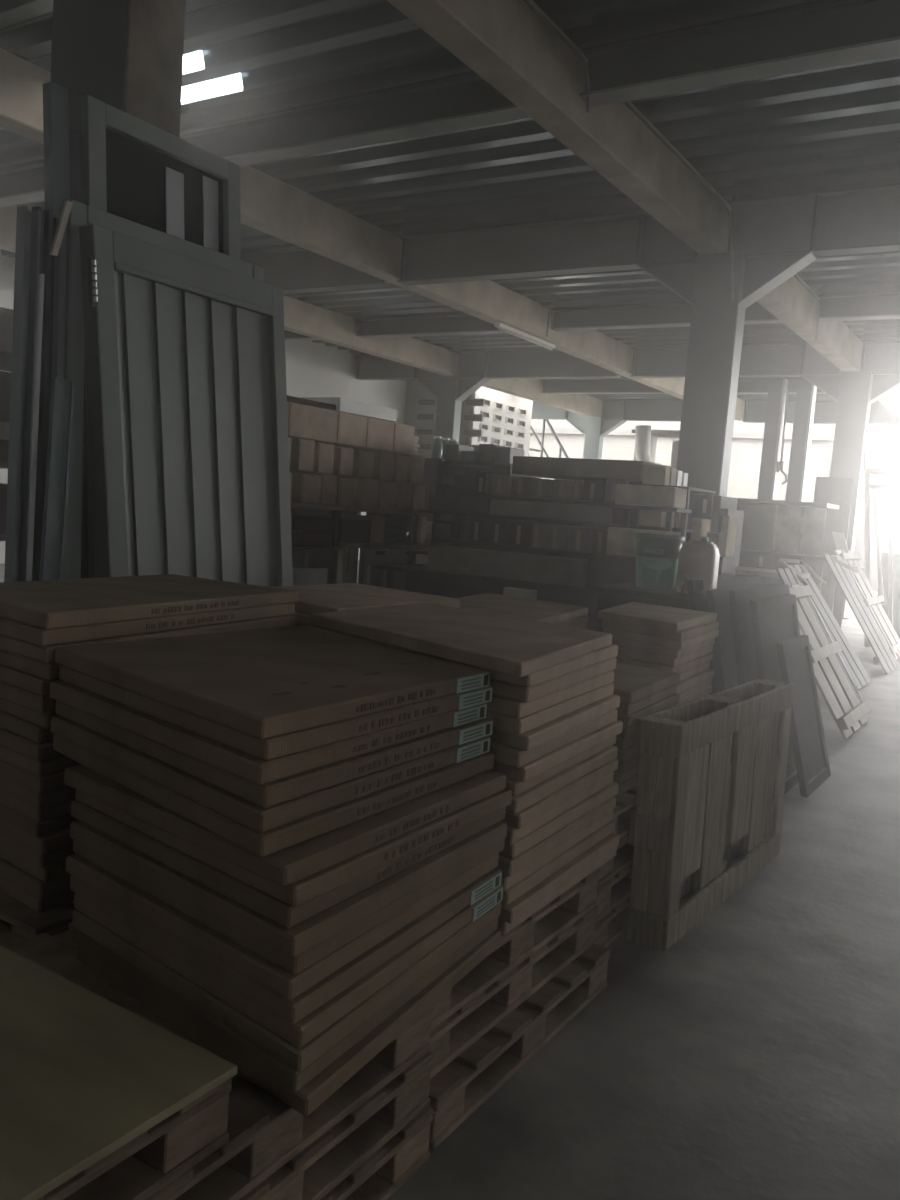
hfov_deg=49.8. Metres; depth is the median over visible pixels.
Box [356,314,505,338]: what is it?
beam
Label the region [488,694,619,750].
carton
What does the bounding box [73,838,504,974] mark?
carton
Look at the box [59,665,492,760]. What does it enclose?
carton
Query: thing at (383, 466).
carton
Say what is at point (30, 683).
carton
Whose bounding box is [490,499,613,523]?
carton
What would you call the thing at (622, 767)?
carton
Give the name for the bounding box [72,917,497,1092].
carton
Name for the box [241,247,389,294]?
cross beam
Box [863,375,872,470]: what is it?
conduit
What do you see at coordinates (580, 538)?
carton
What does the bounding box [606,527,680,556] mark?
carton
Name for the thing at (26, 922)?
pallet
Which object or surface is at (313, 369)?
wall
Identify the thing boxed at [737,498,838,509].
board
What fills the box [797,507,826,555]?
box
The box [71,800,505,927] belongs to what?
carton
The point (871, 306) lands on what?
beam
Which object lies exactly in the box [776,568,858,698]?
pallet
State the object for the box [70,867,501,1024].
carton
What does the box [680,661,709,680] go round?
carton
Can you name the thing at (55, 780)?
carton
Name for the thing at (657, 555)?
plastic bucket
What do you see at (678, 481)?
carton
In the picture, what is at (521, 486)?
carton
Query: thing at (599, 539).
carton
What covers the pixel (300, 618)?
carton
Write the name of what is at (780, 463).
hook
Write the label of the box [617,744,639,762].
carton
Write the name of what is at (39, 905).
carton
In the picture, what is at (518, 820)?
carton
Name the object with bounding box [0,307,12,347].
carton
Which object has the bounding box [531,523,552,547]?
carton
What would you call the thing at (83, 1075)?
plywood sheet
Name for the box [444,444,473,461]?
storage bin
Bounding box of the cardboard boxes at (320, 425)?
[287,401,414,454]
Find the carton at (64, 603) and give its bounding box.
[0,574,298,629]
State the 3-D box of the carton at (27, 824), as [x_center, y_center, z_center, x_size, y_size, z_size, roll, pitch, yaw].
[-1.060,0.520,3.049,0.593,0.040,1.084,7,6,26]
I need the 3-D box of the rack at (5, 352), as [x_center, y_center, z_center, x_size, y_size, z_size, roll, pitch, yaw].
[-4.698,-0.991,8.747,1.420,2.600,2.800,8,6,32]
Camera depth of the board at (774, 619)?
5.76 m
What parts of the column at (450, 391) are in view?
plate, plate, plate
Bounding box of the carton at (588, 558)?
[586,558,589,587]
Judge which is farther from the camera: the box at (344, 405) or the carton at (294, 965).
the box at (344, 405)
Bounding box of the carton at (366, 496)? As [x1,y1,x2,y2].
[338,477,377,507]
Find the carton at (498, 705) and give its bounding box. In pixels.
[487,670,613,718]
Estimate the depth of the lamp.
16.15 m
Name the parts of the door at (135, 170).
black panel, head rail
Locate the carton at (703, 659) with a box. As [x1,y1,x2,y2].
[616,653,712,672]
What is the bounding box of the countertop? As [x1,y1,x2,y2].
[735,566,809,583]
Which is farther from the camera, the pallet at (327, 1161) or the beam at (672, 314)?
the beam at (672, 314)
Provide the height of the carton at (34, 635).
0.041 m
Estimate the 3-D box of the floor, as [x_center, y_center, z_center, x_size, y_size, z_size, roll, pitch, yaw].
[12.286,-0.254,28.940,70.000,0.200,78.000,8,6,32]
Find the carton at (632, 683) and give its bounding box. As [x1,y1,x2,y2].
[612,662,679,702]
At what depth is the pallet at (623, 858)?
3.45 m
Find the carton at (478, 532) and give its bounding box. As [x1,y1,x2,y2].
[469,518,488,542]
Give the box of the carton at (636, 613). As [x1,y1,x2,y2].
[598,602,716,630]
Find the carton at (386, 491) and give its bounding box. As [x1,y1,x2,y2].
[376,481,396,508]
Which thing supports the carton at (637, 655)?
on the carton at (703, 659)
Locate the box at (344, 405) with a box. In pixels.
[299,397,397,421]
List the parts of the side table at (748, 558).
panel, leg, leg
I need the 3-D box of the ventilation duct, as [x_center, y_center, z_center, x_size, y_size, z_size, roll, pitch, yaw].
[5.749,-2.840,27.632,1.339,4.214,0.440,8,6,32]
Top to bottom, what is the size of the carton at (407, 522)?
0.328 m
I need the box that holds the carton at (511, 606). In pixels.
[457,593,587,623]
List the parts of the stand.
post, post, post, post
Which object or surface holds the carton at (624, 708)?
on the carton at (631, 719)
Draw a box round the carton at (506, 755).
[489,709,617,767]
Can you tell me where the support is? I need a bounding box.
[397,454,421,457]
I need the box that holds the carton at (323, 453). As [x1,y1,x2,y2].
[289,442,333,474]
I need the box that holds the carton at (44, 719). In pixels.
[0,698,58,728]
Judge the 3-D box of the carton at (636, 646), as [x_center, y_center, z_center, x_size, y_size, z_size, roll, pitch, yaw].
[1.065,0.209,5.072,0.553,0.042,0.825,8,6,32]
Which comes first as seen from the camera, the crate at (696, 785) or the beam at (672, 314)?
the crate at (696, 785)
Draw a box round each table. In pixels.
[290,502,432,585]
[339,542,430,587]
[739,549,841,613]
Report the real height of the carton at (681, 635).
0.042 m
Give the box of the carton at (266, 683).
[55,626,490,739]
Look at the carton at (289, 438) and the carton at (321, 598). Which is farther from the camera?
the carton at (289, 438)
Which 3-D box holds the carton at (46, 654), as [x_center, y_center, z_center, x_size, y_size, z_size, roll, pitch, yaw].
[-1.013,0.072,2.994,0.592,0.040,1.154,7,6,24]
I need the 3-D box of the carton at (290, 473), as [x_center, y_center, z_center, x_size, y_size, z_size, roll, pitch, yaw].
[-1.984,-1.159,9.726,0.877,0.295,0.296,8,6,32]
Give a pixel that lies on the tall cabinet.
(722, 505)
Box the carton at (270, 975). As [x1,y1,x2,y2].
[66,853,498,1000]
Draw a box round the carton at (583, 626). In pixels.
[574,624,585,628]
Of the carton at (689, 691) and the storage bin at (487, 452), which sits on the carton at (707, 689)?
the carton at (689, 691)
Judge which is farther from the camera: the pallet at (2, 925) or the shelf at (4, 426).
the shelf at (4, 426)
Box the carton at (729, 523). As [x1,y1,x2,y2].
[719,515,736,556]
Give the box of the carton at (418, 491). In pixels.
[411,484,424,510]
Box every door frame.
[65,200,263,578]
[864,468,892,646]
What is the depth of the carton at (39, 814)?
2.48 m
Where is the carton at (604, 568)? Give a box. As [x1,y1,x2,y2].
[585,553,676,630]
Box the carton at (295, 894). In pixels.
[75,788,511,906]
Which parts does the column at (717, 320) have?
plate, plate, plate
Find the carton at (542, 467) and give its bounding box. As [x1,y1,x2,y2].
[512,456,670,481]
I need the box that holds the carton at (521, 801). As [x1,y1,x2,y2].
[505,746,617,813]
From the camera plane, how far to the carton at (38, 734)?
2.44 m
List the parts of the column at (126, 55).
plate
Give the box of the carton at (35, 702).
[0,682,55,713]
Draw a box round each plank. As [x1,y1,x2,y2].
[782,562,807,584]
[800,558,826,584]
[820,551,858,573]
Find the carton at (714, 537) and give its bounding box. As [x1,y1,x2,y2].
[706,532,720,549]
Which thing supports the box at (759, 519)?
on the side table at (748, 558)
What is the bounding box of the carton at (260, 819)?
[51,716,490,832]
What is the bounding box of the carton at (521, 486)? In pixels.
[511,476,539,497]
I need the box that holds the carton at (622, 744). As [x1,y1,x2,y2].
[612,734,635,750]
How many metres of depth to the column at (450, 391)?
22.12 m
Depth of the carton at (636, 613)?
4.84 m
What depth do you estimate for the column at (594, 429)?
28.95 m
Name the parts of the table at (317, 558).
drawer, drawer, panel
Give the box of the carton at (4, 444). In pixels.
[0,439,8,461]
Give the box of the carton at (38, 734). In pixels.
[0,711,54,743]
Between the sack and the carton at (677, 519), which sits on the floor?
the sack
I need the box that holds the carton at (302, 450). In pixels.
[289,438,314,471]
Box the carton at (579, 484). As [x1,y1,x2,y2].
[573,480,592,501]
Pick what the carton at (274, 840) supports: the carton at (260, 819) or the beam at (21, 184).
the carton at (260, 819)
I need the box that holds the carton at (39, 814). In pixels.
[0,788,75,821]
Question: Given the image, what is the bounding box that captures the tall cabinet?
[685,494,743,574]
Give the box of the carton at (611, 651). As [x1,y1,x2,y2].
[300,624,617,686]
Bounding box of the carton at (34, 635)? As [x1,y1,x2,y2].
[0,603,294,646]
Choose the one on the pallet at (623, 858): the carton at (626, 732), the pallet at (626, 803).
the pallet at (626, 803)
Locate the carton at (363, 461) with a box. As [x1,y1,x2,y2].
[337,450,373,478]
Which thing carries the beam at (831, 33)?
attached to the beam at (506, 43)
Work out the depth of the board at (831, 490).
13.13 m
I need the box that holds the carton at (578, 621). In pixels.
[556,615,587,626]
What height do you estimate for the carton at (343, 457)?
0.298 m
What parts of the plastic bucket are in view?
printed panel, lid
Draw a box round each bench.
[377,564,586,606]
[590,582,707,631]
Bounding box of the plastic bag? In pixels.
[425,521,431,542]
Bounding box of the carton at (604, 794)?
[498,782,618,858]
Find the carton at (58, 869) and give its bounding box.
[0,846,67,881]
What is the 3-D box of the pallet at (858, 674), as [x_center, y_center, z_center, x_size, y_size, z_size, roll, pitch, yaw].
[3.912,0.250,9.977,0.814,1.159,0.800,8,6,32]
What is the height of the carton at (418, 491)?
0.303 m
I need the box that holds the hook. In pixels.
[777,379,789,484]
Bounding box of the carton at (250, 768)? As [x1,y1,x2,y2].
[50,680,486,785]
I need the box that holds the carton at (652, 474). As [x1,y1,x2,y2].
[642,464,669,485]
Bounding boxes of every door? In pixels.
[79,224,292,586]
[81,95,240,577]
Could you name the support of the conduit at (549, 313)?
attached to the beam at (269, 205)
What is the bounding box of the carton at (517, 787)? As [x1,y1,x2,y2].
[506,736,615,795]
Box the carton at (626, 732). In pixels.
[616,705,675,738]
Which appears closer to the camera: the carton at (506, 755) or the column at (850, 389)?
the carton at (506, 755)
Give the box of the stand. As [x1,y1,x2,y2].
[607,484,715,545]
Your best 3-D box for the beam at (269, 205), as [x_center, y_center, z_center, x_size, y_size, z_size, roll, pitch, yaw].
[-0.834,-4.560,12.877,0.280,0.530,33.200,8,6,32]
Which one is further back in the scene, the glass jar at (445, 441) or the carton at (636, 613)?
the glass jar at (445, 441)
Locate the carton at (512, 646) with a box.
[310,602,611,677]
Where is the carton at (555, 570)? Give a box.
[427,546,587,587]
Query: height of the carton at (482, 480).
0.208 m
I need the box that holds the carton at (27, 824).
[0,803,77,837]
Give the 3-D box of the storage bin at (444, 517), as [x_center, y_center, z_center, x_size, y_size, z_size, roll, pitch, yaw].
[0.057,-1.034,11.564,0.190,0.189,0.350,8,6,32]
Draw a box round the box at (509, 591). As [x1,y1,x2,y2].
[503,587,536,599]
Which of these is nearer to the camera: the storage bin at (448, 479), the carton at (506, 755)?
the carton at (506, 755)
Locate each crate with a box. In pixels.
[622,679,793,950]
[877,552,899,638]
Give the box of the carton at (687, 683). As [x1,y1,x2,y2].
[676,668,713,693]
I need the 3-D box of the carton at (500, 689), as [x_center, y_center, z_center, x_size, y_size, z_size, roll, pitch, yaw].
[0.029,0.177,3.116,0.953,0.040,0.854,8,6,32]
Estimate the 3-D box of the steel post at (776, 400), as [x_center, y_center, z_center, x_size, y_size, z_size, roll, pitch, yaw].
[6.213,-2.075,18.956,0.430,4.420,0.400,8,6,32]
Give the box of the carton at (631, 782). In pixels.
[615,762,657,796]
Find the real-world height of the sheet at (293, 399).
0.060 m
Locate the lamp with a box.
[495,323,555,349]
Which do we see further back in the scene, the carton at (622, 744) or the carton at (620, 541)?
the carton at (620, 541)
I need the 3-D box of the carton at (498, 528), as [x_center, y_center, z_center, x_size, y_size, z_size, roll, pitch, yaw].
[0.659,-0.701,10.039,0.215,0.248,0.704,8,6,32]
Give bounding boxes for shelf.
[0,422,8,439]
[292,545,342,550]
[386,458,444,590]
[431,461,535,545]
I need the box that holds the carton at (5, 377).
[0,371,10,422]
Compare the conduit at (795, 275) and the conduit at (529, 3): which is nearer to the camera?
the conduit at (529, 3)
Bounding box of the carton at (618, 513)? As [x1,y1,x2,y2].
[613,508,653,526]
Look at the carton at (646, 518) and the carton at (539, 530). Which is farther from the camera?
the carton at (539, 530)
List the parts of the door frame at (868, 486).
rail, head rail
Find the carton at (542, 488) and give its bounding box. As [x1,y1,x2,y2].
[532,478,561,499]
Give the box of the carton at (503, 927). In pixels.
[497,847,616,934]
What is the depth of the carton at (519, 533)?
9.61 m
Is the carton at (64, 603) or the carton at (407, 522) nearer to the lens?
the carton at (64, 603)
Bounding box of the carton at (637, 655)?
[617,645,712,666]
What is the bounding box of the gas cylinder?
[675,537,719,594]
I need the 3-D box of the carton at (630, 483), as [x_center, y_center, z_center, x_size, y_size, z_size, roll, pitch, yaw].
[1.878,-1.008,9.249,0.130,0.204,0.704,8,6,32]
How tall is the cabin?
4.200 m
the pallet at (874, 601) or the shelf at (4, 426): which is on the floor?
the pallet at (874, 601)
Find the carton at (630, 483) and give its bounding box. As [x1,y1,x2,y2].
[629,481,641,484]
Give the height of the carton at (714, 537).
0.198 m
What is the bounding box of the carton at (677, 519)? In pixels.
[673,513,680,527]
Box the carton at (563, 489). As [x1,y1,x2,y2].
[553,479,579,500]
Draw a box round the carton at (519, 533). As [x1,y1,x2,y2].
[507,521,557,546]
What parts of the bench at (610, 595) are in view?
leg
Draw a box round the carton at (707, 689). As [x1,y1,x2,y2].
[676,684,711,705]
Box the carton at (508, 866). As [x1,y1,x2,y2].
[496,796,615,876]
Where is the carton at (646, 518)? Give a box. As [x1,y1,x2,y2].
[638,510,666,526]
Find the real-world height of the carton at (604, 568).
1.195 m
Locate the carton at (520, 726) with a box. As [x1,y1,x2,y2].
[486,683,613,734]
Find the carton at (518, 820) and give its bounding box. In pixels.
[501,758,617,828]
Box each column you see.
[51,0,185,136]
[414,352,489,443]
[565,400,627,480]
[636,195,819,531]
[800,344,899,618]
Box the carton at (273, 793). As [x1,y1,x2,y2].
[56,700,492,807]
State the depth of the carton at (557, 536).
9.43 m
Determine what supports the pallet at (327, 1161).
on the pallet at (399, 1158)
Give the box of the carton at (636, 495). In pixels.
[615,484,686,508]
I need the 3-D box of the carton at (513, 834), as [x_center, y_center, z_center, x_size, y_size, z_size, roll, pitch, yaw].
[0.013,0.551,3.119,0.902,0.040,0.864,8,6,32]
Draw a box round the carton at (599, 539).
[591,528,607,552]
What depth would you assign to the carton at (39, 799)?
2.47 m
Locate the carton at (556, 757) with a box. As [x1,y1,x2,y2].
[490,720,622,781]
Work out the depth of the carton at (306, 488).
9.70 m
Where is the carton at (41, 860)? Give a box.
[0,831,74,867]
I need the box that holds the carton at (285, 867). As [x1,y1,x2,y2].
[64,765,505,886]
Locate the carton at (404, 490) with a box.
[378,480,411,509]
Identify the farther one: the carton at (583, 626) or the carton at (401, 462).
the carton at (401, 462)
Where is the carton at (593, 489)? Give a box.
[582,478,610,502]
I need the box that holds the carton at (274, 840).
[53,734,493,857]
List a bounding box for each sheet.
[0,946,236,1199]
[287,395,335,410]
[826,532,863,627]
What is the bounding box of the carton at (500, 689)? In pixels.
[490,657,616,702]
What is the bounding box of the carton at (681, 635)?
[601,620,718,640]
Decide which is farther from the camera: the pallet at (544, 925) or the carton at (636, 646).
the carton at (636, 646)
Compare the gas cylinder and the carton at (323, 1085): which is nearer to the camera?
the carton at (323, 1085)
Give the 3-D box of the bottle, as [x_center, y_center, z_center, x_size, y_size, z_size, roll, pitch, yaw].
[1.476,-0.096,6.089,0.048,0.114,0.046,8,6,32]
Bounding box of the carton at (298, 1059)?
[72,902,500,1071]
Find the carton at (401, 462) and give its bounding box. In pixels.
[379,454,408,482]
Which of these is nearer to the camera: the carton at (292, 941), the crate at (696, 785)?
the carton at (292, 941)
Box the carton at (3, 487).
[0,483,6,534]
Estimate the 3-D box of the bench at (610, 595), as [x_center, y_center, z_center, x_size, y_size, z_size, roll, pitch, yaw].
[1.369,0.457,6.445,0.690,1.065,0.800,8,6,32]
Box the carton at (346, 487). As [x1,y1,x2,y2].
[336,477,356,506]
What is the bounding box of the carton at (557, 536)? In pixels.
[545,524,582,550]
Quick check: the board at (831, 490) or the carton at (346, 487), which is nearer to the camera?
the carton at (346, 487)
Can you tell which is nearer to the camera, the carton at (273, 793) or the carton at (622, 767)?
the carton at (273, 793)
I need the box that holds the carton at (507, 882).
[501,809,613,891]
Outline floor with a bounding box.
[0,560,899,1199]
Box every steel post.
[757,378,787,499]
[785,379,816,501]
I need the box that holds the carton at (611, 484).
[604,479,634,502]
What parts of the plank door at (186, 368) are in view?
edge plate, rail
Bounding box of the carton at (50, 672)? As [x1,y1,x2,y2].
[0,649,58,680]
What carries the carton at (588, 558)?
on the bench at (419, 579)
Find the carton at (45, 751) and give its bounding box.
[0,728,63,761]
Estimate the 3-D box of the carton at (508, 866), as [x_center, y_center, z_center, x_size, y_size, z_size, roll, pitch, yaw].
[0.019,0.635,3.119,0.886,0.040,0.871,8,6,32]
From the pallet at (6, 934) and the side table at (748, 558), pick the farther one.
the side table at (748, 558)
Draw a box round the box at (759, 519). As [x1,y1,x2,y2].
[737,503,776,551]
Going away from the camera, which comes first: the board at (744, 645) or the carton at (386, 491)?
the board at (744, 645)
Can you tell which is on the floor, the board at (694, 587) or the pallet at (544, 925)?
the board at (694, 587)
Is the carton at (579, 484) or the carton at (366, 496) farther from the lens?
the carton at (366, 496)
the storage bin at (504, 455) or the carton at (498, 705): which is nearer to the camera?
the carton at (498, 705)
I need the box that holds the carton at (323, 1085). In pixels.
[77,930,501,1116]
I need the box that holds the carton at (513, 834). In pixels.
[505,772,613,844]
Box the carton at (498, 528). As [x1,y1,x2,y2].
[487,519,538,544]
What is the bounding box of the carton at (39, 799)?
[0,773,75,806]
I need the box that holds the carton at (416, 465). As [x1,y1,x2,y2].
[407,457,424,483]
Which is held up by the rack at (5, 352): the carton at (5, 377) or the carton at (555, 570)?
the carton at (5, 377)
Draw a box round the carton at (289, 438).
[288,437,291,468]
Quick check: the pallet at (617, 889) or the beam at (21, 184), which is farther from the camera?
the beam at (21, 184)
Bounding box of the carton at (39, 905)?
[0,875,74,912]
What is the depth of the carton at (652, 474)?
8.86 m
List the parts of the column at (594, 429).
plate, plate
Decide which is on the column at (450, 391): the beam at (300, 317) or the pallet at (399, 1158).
the beam at (300, 317)
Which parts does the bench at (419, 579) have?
leg, leg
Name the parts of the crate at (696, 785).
rail, rail, rail, rail, rail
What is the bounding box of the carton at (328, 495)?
[292,472,336,504]
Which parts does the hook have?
cord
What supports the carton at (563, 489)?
on the rack at (464, 486)
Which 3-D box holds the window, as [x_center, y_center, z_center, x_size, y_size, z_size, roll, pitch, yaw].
[4.791,-4.834,37.214,19.600,6.200,0.300,8,6,32]
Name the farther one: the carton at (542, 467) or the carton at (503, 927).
the carton at (542, 467)
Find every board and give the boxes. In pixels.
[530,428,833,440]
[687,575,761,694]
[706,583,779,763]
[729,584,789,684]
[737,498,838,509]
[750,594,799,797]
[776,635,830,797]
[813,477,853,601]
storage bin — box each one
[438,542,449,545]
[440,514,451,520]
[443,474,454,485]
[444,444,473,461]
[461,451,478,461]
[477,471,504,474]
[478,444,504,462]
[495,447,524,463]
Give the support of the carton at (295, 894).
on the carton at (250, 897)
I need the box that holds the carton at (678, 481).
[675,470,682,485]
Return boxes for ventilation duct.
[635,425,661,464]
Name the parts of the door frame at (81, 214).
head rail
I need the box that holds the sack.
[718,574,762,583]
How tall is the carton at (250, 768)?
0.040 m
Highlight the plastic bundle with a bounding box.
[383,524,409,541]
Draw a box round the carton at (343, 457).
[327,446,353,476]
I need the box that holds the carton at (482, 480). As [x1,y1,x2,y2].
[474,473,500,495]
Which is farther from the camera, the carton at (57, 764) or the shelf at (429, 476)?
the shelf at (429, 476)
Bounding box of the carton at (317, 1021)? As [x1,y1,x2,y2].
[74,884,502,1047]
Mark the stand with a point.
(683, 529)
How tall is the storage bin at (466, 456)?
0.129 m
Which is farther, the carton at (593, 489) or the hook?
the hook
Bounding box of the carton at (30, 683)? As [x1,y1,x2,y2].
[0,664,59,696]
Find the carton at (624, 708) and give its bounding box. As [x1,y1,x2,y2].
[616,684,676,714]
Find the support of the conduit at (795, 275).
attached to the beam at (506, 43)
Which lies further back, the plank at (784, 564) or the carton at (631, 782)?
the plank at (784, 564)
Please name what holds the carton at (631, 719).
on the carton at (626, 732)
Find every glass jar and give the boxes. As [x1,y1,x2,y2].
[430,436,442,458]
[442,438,449,458]
[450,439,457,443]
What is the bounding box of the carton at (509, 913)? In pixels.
[497,833,619,923]
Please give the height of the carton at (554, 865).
0.040 m
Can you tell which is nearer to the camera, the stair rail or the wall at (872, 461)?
the wall at (872, 461)
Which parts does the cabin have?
panel, panel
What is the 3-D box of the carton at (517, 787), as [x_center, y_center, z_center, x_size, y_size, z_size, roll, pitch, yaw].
[0.025,0.425,3.134,0.908,0.040,0.873,8,6,32]
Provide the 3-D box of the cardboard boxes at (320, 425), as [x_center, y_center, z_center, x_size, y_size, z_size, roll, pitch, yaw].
[-1.520,-1.848,10.338,0.888,0.330,2.760,8,6,32]
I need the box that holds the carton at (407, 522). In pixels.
[366,512,425,542]
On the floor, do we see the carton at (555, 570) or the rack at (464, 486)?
the rack at (464, 486)
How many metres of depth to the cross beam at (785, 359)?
18.50 m
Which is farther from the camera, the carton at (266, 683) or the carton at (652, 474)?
the carton at (652, 474)
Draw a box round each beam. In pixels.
[0,48,744,420]
[0,161,44,206]
[0,206,602,416]
[180,73,530,166]
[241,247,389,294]
[284,330,317,340]
[355,354,443,379]
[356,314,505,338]
[387,0,899,417]
[397,212,697,285]
[457,349,620,378]
[531,401,587,419]
[541,379,666,393]
[551,301,781,330]
[579,0,899,106]
[601,400,682,421]
[630,343,840,377]
[727,185,899,258]
[737,378,825,393]
[742,400,899,424]
[816,292,899,321]
[860,340,899,374]
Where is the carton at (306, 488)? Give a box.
[292,473,320,503]
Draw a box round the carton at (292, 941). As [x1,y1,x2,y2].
[70,820,506,957]
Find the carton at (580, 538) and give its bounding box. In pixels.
[568,526,607,552]
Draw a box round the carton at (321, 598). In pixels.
[274,583,459,614]
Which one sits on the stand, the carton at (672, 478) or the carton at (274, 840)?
the carton at (672, 478)
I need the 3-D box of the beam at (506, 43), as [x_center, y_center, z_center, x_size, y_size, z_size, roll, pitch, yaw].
[4.542,-4.191,13.214,0.290,0.530,39.500,8,6,32]
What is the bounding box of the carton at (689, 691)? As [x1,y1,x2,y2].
[678,677,711,699]
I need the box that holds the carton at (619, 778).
[613,759,657,783]
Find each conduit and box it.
[524,0,591,112]
[546,312,556,335]
[624,101,733,299]
[793,274,820,339]
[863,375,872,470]
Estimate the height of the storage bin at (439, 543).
0.168 m
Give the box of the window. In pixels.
[529,419,834,501]
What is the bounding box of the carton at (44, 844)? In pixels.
[0,818,73,853]
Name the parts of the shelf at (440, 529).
panel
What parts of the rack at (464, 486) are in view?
panel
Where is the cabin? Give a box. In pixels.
[632,429,679,468]
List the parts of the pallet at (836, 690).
bright rod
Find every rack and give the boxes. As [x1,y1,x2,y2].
[0,346,11,540]
[408,475,662,564]
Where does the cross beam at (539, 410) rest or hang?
on the column at (594, 429)
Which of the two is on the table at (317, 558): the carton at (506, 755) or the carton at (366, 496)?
the carton at (366, 496)
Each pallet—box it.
[0,889,75,943]
[0,901,72,946]
[0,906,58,928]
[4,922,433,1199]
[37,1077,231,1199]
[229,1052,433,1199]
[233,1077,432,1199]
[429,905,597,1078]
[429,944,609,1148]
[430,868,600,1030]
[594,881,649,946]
[595,850,651,922]
[597,833,633,887]
[613,773,656,838]
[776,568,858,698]
[788,564,870,689]
[789,584,871,738]
[823,555,897,674]
[835,550,899,659]
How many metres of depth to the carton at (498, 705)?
2.64 m
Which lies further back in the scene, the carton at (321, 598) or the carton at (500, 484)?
the carton at (500, 484)
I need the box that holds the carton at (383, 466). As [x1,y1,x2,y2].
[369,451,393,480]
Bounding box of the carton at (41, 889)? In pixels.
[0,857,70,898]
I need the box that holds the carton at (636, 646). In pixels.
[612,638,714,657]
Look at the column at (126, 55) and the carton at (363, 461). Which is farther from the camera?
the carton at (363, 461)
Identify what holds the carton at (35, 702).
on the carton at (44, 719)
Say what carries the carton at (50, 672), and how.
on the carton at (30, 683)
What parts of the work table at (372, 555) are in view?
leg, leg, slot handle, leg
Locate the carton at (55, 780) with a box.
[0,759,66,792]
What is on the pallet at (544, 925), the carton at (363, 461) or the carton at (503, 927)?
the carton at (503, 927)
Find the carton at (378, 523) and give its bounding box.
[327,512,384,542]
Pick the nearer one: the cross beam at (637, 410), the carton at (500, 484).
the carton at (500, 484)
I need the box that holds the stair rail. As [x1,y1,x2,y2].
[528,419,568,478]
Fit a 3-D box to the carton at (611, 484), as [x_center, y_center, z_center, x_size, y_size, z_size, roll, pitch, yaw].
[1.722,-1.035,9.347,0.199,0.215,0.704,8,6,32]
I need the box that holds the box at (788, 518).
[772,505,801,553]
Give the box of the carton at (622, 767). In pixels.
[614,754,639,773]
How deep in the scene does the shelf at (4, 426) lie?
8.53 m
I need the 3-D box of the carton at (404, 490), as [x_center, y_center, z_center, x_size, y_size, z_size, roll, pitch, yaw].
[-0.880,-1.247,11.403,0.867,0.314,0.297,8,6,32]
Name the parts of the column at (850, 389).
plate, plate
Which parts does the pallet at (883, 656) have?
bright rod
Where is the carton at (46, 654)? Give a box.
[0,615,294,663]
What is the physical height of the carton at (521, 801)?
0.040 m
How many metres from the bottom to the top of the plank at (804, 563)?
0.264 m
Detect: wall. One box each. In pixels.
[0,249,406,562]
[404,380,484,457]
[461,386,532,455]
[824,452,898,590]
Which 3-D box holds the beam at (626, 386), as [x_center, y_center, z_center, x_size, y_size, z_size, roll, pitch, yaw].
[4.141,-5.418,24.615,3.960,0.330,0.220,8,6,32]
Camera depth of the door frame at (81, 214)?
3.58 m
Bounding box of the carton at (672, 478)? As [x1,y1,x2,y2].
[669,468,676,485]
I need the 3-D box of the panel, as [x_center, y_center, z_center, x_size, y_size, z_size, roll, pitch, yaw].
[-1.424,-0.426,3.694,0.300,2.930,0.200,8,6,32]
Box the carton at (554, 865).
[501,820,614,905]
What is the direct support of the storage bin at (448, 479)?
on the shelf at (440, 529)
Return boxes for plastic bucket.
[635,532,683,589]
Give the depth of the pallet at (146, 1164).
1.55 m
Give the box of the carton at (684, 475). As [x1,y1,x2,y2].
[681,472,687,486]
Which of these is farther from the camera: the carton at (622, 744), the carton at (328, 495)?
the carton at (328, 495)
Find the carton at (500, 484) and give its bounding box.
[489,474,520,496]
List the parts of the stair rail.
rail, post, rail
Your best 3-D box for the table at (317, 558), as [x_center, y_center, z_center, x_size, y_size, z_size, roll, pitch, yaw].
[-1.592,-0.636,10.615,1.210,2.000,3.450,8,6,32]
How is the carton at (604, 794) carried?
on the carton at (508, 866)
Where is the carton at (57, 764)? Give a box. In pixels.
[0,744,81,776]
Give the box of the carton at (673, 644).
[603,628,718,649]
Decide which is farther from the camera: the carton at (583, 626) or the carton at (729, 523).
the carton at (729, 523)
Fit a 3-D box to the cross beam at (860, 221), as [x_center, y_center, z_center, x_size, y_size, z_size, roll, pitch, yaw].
[4.816,-3.792,9.538,4.150,0.580,0.220,8,6,32]
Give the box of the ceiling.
[0,0,899,400]
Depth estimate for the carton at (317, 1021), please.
1.97 m
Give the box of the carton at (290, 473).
[289,472,292,501]
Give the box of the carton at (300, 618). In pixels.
[293,611,310,624]
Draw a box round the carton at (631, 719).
[617,693,679,726]
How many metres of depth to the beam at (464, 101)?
8.55 m
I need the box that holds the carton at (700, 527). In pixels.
[690,518,710,540]
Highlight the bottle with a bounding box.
[680,576,687,593]

